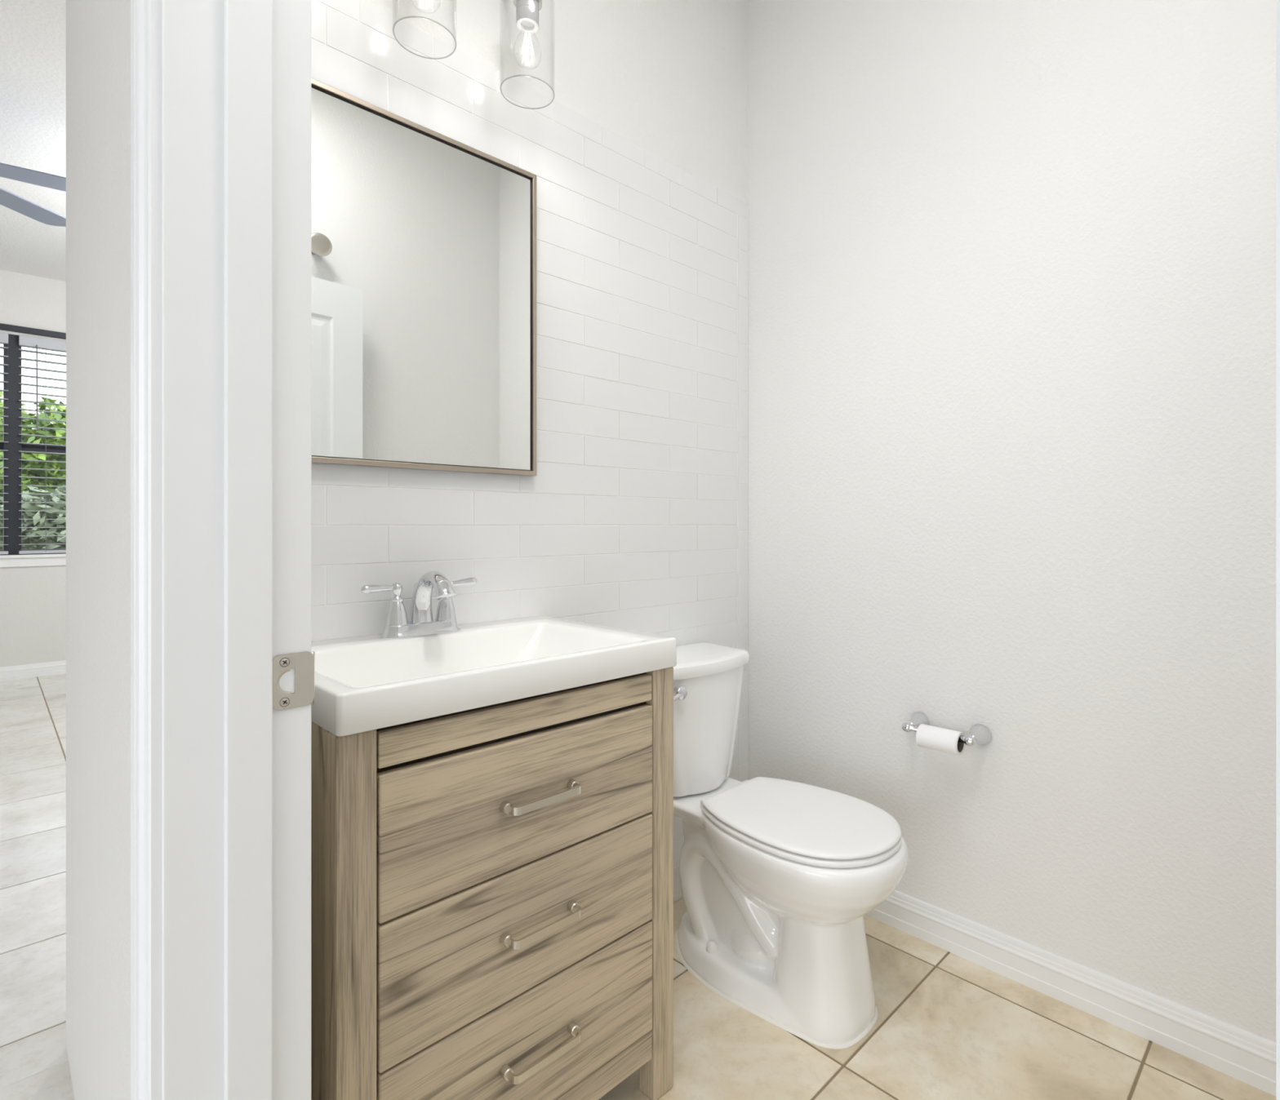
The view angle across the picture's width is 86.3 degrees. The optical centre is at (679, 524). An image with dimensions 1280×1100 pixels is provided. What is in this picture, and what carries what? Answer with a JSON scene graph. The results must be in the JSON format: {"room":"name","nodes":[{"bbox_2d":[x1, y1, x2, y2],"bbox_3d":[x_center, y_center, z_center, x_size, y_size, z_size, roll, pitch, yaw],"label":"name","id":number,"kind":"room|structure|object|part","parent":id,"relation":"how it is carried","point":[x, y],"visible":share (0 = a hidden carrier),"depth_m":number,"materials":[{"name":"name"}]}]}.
{"room":"bathroom","nodes":[
{"label":"bathroom","id":0,"kind":"room"},
{"bbox_2d":[0,0,66,281],"bbox_3d":[-1.428,-1.850,1.257,10.040,0.100,6.440,0,0,44],"label":"ceiling","id":1,"kind":"structure","parent":0,"point":[33,33],"depth_m":3.05,"materials":[{"name":"white paint"}]},
{"bbox_2d":[0,162,66,226],"bbox_3d":[-3.225,-1.625,2.731,1.307,0.350,1.434,0,0,10],"label":"ceiling fan","id":2,"kind":"object","parent":1,"relation":"hanging from","point":[15,202],"visible":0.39,"depth_m":3.07,"materials":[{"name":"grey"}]},
{"bbox_3d":[-3.108,-1.503,3.105,0.206,0.024,0.650,0,0,4],"label":"blade","id":3,"kind":"part","parent":2,"relation":"part of","materials":[{"name":"grey"}]},
{"bbox_3d":[-2.804,-1.503,2.940,0.650,0.024,0.206,0,0,-38],"label":"blade","id":4,"kind":"part","parent":2,"relation":"part of","materials":[{"name":"grey"}]},
{"bbox_2d":[0,269,66,667],"bbox_3d":[-4.955,-0.350,4.708,0.170,2.900,6.200,0,0,44],"label":"wall","id":5,"kind":"structure","parent":0,"point":[33,599],"depth_m":4.88,"materials":[{"name":"white paint"}]},
{"bbox_2d":[0,442,3,555],"bbox_3d":[-5.132,-0.570,4.553,0.055,1.570,0.950,0,0,44],"label":"window","id":6,"kind":"structure","parent":5,"relation":"attached to","point":[1,443],"depth_m":4.84,"materials":[{"name":"grey"}]},
{"bbox_3d":[-5.132,-0.557,4.553,0.043,0.070,0.882,0,0,44],"label":"meeting rail","id":7,"kind":"part","parent":6,"relation":"part of","materials":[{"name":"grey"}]},
{"bbox_2d":[0,332,8,554],"bbox_3d":[-5.081,-0.571,4.504,0.063,1.560,0.912,0,0,44],"label":"window blind","id":8,"kind":"object","parent":5,"relation":"attached to","point":[3,336],"visible":1,"depth_m":4.80,"materials":[{"name":"white plastic"}]},
{"bbox_3d":[-5.081,0.198,4.504,0.052,0.022,0.912,0,0,44],"label":"rail","id":9,"kind":"part","parent":8,"relation":"part of","materials":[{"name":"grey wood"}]},
{"bbox_2d":[0,660,66,681],"bbox_3d":[-4.911,1.052,4.665,0.014,0.096,6.200,0,0,44],"label":"baseboard","id":10,"kind":"structure","parent":5,"relation":"attached to","point":[33,670],"depth_m":4.91,"materials":[{"name":"white paint"}]},
{"bbox_2d":[18,335,66,554],"bbox_3d":[-4.402,-0.571,5.186,0.079,1.560,0.904,0,0,44],"label":"window blind","id":11,"kind":"object","parent":5,"relation":"attached to","point":[46,344],"visible":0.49,"depth_m":4.95,"materials":[{"name":"white plastic"}]},
{"bbox_3d":[-4.409,0.198,5.192,0.052,0.022,0.904,0,0,44],"label":"rail","id":12,"kind":"part","parent":11,"relation":"part of","materials":[{"name":"white plastic"}]},
{"bbox_3d":[-4.605,-0.540,4.948,0.003,1.470,0.003,0,0,44],"label":"ladder cord","id":13,"kind":"part","parent":11,"relation":"part of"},
{"bbox_2d":[21,444,66,555],"bbox_3d":[-4.461,-0.570,5.239,0.055,1.570,0.950,0,0,44],"label":"window","id":14,"kind":"structure","parent":5,"relation":"attached to","point":[24,447],"depth_m":4.99,"materials":[{"name":"grey metal"}]},
{"bbox_3d":[-4.461,-0.570,5.239,0.055,1.570,0.950,0,0,44],"label":"frame","id":15,"kind":"part","parent":14,"relation":"part of","materials":[{"name":"grey"}]},
{"bbox_3d":[-4.461,-0.557,5.239,0.043,0.070,0.882,0,0,44],"label":"meeting rail","id":16,"kind":"part","parent":14,"relation":"part of","materials":[{"name":"grey metal"}]},
{"bbox_2d":[66,0,130,1099],"bbox_3d":[0.512,-0.350,-0.238,4.935,2.900,0.133,0,0,44],"label":"wall","id":17,"kind":"structure","parent":0,"point":[98,32],"depth_m":1.01,"materials":[{"name":"white paint"}]},
{"bbox_2d":[130,0,162,1099],"bbox_3d":[-0.531,0.042,0.678,0.058,2.116,0.018,0,0,44],"label":"trim","id":18,"kind":"structure","parent":17,"relation":"attached to","point":[146,15],"depth_m":0.67,"materials":[{"name":"white paint"}]},
{"bbox_2d":[162,0,311,1099],"bbox_3d":[-0.457,0.065,0.711,0.028,2.070,0.133,0,0,44],"label":"trim","id":19,"kind":"structure","parent":17,"relation":"attached to","point":[237,73],"depth_m":0.69,"materials":[{"name":"white paint"}]},
{"bbox_2d":[272,651,314,711],"bbox_3d":[-0.420,0.170,0.742,0.005,0.060,0.044,0,0,40],"label":"strike plate","id":20,"kind":"object","parent":17,"relation":"attached to","point":[303,663],"visible":1,"depth_m":0.74,"materials":[{"name":"silver metal"}]},
{"bbox_2d":[276,669,290,693],"bbox_3d":[-0.428,0.170,0.735,0.002,0.027,0.014,0,0,44],"label":"strike plate hole","id":21,"kind":"object","parent":20,"relation":"on","point":[280,673],"depth_m":0.73,"materials":[{"name":"silver metal"}]},
{"bbox_2d":[1275,0,1279,1099],"bbox_3d":[0.487,0.074,0.443,0.812,2.032,0.155,0,0,-41],"label":"door","id":22,"kind":"structure","parent":17,"relation":"in","point":[1277,2],"depth_m":0.20,"materials":[{"name":"white paint"}]},
{"bbox_2d":[365,0,746,204],"bbox_3d":[-0.312,-0.350,1.779,0.120,2.900,1.638,0,0,44],"label":"wall","id":23,"kind":"structure","parent":0,"point":[667,77],"depth_m":1.89,"materials":[{"name":"white paint"}]},
{"bbox_2d":[311,78,537,476],"bbox_3d":[-0.543,-0.474,1.427,0.022,0.715,0.559,0,0,44],"label":"wall mirror","id":24,"kind":"object","parent":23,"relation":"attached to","point":[424,240],"visible":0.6,"depth_m":1.42,"materials":[{"name":"beige mirror"}]},
{"bbox_2d":[392,0,554,108],"bbox_3d":[-0.520,-1.124,1.353,0.178,0.348,0.584,0,0,44],"label":"vanity light","id":25,"kind":"object","parent":23,"relation":"attached to","point":[526,11],"visible":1,"depth_m":1.48,"materials":[{"name":"clear glass"}]},
{"bbox_3d":[-0.498,-1.056,1.331,0.117,0.212,0.117,0,0,44],"label":"lamp shade","id":26,"kind":"part","parent":25,"relation":"part of","materials":[{"name":"clear glass"}]},
{"bbox_2d":[515,0,538,33],"bbox_3d":[-0.335,-1.124,1.498,0.050,0.052,0.050,0,0,44],"label":"socket","id":27,"kind":"object","parent":25,"relation":"attached to","point":[526,11],"depth_m":1.48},
{"bbox_3d":[-0.335,-1.056,1.498,0.117,0.212,0.117,0,0,44],"label":"lamp shade","id":28,"kind":"part","parent":25,"relation":"part of","materials":[{"name":"clear glass"}]},
{"bbox_2d":[311,0,748,902],"bbox_3d":[-0.301,0.026,1.698,0.009,2.148,1.497,0,0,44],"label":"wall tile","id":29,"kind":"structure","parent":23,"relation":"attached to","point":[633,516],"depth_m":1.75,"materials":[{"name":"white tile"}]},
{"bbox_2d":[0,673,1275,1099],"bbox_3d":[-1.439,1.130,1.268,9.830,0.060,6.200,0,0,44],"label":"floor","id":30,"kind":"structure","parent":0,"point":[948,1026],"depth_m":1.48,"materials":[{"name":"beige tile"}]},
{"bbox_2d":[311,666,673,1099],"bbox_3d":[-0.380,0.688,1.256,0.488,0.824,0.624,0,0,44],"label":"vanity cabinet","id":31,"kind":"object","parent":30,"relation":"on","point":[492,886],"visible":0.9,"depth_m":1.05,"materials":[{"name":"brown wood"}]},
{"bbox_3d":[-0.600,0.645,1.055,0.367,0.739,0.016,0,0,44],"label":"panel","id":32,"kind":"part","parent":31,"relation":"part of","materials":[{"name":"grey wood"}]},
{"bbox_3d":[-0.444,0.688,0.921,0.045,0.824,0.054,0,0,44],"label":"post","id":33,"kind":"part","parent":31,"relation":"part of","materials":[{"name":"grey wood"}]},
{"bbox_2d":[311,616,676,736],"bbox_3d":[-0.389,0.267,1.266,0.466,0.094,0.627,0,0,44],"label":"sink","id":34,"kind":"object","parent":31,"relation":"in","point":[365,683],"visible":0.8,"depth_m":1.22,"materials":[{"name":"ceramic"}]},
{"bbox_2d":[360,571,476,639],"bbox_3d":[-0.519,0.155,1.371,0.177,0.129,0.177,0,0,-2],"label":"faucet","id":35,"kind":"object","parent":34,"relation":"on","point":[421,623],"visible":1,"depth_m":1.34,"materials":[{"name":"silver metal"}]},
{"bbox_3d":[-0.580,0.123,1.311,0.017,0.017,0.065,0,0,44],"label":"lever","id":36,"kind":"part","parent":35,"relation":"part of","materials":[{"name":"silver metal"}]},
{"bbox_3d":[-0.485,0.146,1.341,0.139,0.111,0.047,0,0,44],"label":"spout","id":37,"kind":"part","parent":35,"relation":"part of","materials":[{"name":"silver metal"}]},
{"bbox_3d":[-0.458,0.121,1.436,0.017,0.017,0.065,0,0,44],"label":"lever","id":38,"kind":"part","parent":35,"relation":"part of","materials":[{"name":"silver metal"}]},
{"bbox_3d":[-0.237,0.309,1.117,0.018,0.048,0.512,0,0,44],"label":"rail","id":39,"kind":"part","parent":31,"relation":"part of","materials":[{"name":"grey wood"}]},
{"bbox_3d":[-0.237,0.856,1.117,0.020,0.206,0.512,0,0,44],"label":"drawer","id":40,"kind":"part","parent":31,"relation":"part of","materials":[{"name":"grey wood"}]},
{"bbox_3d":[-0.237,0.649,1.117,0.020,0.200,0.512,0,0,44],"label":"drawer","id":41,"kind":"part","parent":31,"relation":"part of","materials":[{"name":"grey wood"}]},
{"bbox_3d":[-0.237,0.444,1.117,0.020,0.202,0.512,0,0,44],"label":"drawer","id":42,"kind":"part","parent":31,"relation":"part of","materials":[{"name":"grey wood"}]},
{"bbox_3d":[-0.217,0.852,1.098,0.034,0.017,0.145,0,0,44],"label":"handle","id":43,"kind":"part","parent":31,"relation":"part of","materials":[{"name":"silver metal"}]},
{"bbox_3d":[-0.217,0.645,1.098,0.034,0.017,0.145,0,0,44],"label":"handle","id":44,"kind":"part","parent":31,"relation":"part of","materials":[{"name":"silver metal"}]},
{"bbox_3d":[-0.217,0.440,1.098,0.034,0.017,0.145,0,0,44],"label":"handle","id":45,"kind":"part","parent":31,"relation":"part of","materials":[{"name":"silver metal"}]},
{"bbox_3d":[-0.238,0.988,1.118,0.017,0.055,0.515,0,0,44],"label":"rail","id":46,"kind":"part","parent":31,"relation":"part of","materials":[{"name":"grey wood"}]},
{"bbox_3d":[-0.045,0.688,1.328,0.045,0.824,0.054,0,0,44],"label":"post","id":47,"kind":"part","parent":31,"relation":"part of","materials":[{"name":"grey wood"}]},
{"bbox_2d":[673,642,908,1049],"bbox_3d":[0.195,0.726,1.672,0.731,0.749,0.398,0,0,44],"label":"toilet","id":48,"kind":"object","parent":30,"relation":"on","point":[780,879],"visible":0.96,"depth_m":1.55,"materials":[{"name":"ceramic"}]},
{"bbox_3d":[-0.016,0.415,1.666,0.034,0.037,0.081,0,0,44],"label":"flush lever","id":49,"kind":"part","parent":48,"relation":"part of","materials":[{"name":"silver metal"}]},
{"bbox_3d":[0.020,0.541,1.850,0.209,0.314,0.364,0,0,44],"label":"tank","id":50,"kind":"part","parent":48,"relation":"part of","materials":[{"name":"ceramic"}]},
{"bbox_3d":[0.022,0.369,1.848,0.227,0.036,0.388,0,0,44],"label":"tank lid","id":51,"kind":"part","parent":48,"relation":"part of","materials":[{"name":"ceramic"}]},
{"bbox_3d":[0.206,0.900,1.668,0.705,0.400,0.352,0,0,44],"label":"bowl","id":52,"kind":"part","parent":48,"relation":"part of","materials":[{"name":"ceramic"}]},
{"bbox_3d":[0.288,0.691,1.587,0.447,0.014,0.344,0,0,44],"label":"seat","id":53,"kind":"part","parent":48,"relation":"part of","materials":[{"name":"plastic"}]},
{"bbox_3d":[0.288,0.675,1.587,0.445,0.014,0.342,0,0,44],"label":"lid","id":54,"kind":"part","parent":48,"relation":"part of","materials":[{"name":"plastic"}]},
{"bbox_2d":[746,0,1275,1043],"bbox_3d":[0.870,-0.350,1.684,1.702,2.900,0.120,0,0,44],"label":"wall","id":55,"kind":"structure","parent":0,"point":[1011,264],"depth_m":1.63,"materials":[{"name":"white paint"}]},
{"bbox_2d":[901,711,991,746],"bbox_3d":[0.670,0.527,1.736,0.213,0.054,0.084,0,0,44],"label":"toilet paper holder","id":56,"kind":"object","parent":55,"relation":"attached to","point":[980,734],"visible":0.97,"depth_m":1.70,"materials":[{"name":"silver metal"}]},
{"bbox_3d":[0.592,0.527,1.771,0.028,0.025,0.025,0,0,44],"label":"knob","id":57,"kind":"part","parent":56,"relation":"part of","materials":[{"name":"silver metal"}]},
{"bbox_3d":[0.622,0.527,1.800,0.054,0.054,0.060,0,0,44],"label":"post","id":58,"kind":"part","parent":56,"relation":"part of","materials":[{"name":"silver metal"}]},
{"bbox_2d":[915,724,964,755],"bbox_3d":[0.654,0.539,1.710,0.102,0.057,0.058,0,0,44],"label":"toilet paper roll","id":59,"kind":"object","parent":56,"relation":"hanging from","point":[938,739],"visible":0.94,"depth_m":1.69,"materials":[{"name":"white paper"}]},
{"bbox_3d":[0.707,0.527,1.658,0.028,0.025,0.025,0,0,44],"label":"knob","id":60,"kind":"part","parent":56,"relation":"part of","materials":[{"name":"silver metal"}]},
{"bbox_3d":[0.736,0.527,1.689,0.054,0.054,0.060,0,0,44],"label":"post","id":61,"kind":"part","parent":56,"relation":"part of","materials":[{"name":"silver metal"}]},
{"bbox_2d":[865,890,1275,1096],"bbox_3d":[0.783,1.052,1.675,1.573,0.096,0.014,0,0,44],"label":"baseboard","id":62,"kind":"structure","parent":55,"relation":"attached to","point":[1248,1058],"depth_m":1.52,"materials":[{"name":"white paint"}]},
{"label":"outside","id":63,"kind":"structure","parent":0,"visible":0},
{"bbox_3d":[-13.947,1.275,15.044,27.020,0.150,30.000,0,0,44],"label":"ground","id":64,"kind":"structure","parent":63,"visible":0},
{"bbox_2d":[0,391,27,424],"bbox_3d":[-10.799,-0.700,9.847,2.005,3.807,2.175,0,0,44],"label":"leafy tree","id":65,"kind":"object","parent":64,"relation":"on","point":[1,393],"visible":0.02,"depth_m":10.49,"materials":[{"name":"green plant"}]},
{"bbox_2d":[0,396,66,522],"bbox_3d":[-8.056,-0.238,8.918,1.840,2.885,2.029,0,0,44],"label":"leafy tree","id":66,"kind":"object","parent":64,"relation":"on","point":[26,439],"visible":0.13,"depth_m":8.40,"materials":[{"name":"green plant"}]},
{"bbox_2d":[0,484,66,550],"bbox_3d":[-6.705,0.389,7.312,1.447,1.792,1.659,0,0,44],"label":"shrub","id":67,"kind":"object","parent":64,"relation":"on","point":[29,542],"visible":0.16,"depth_m":6.92,"materials":[{"name":"green plant"}]}
]}

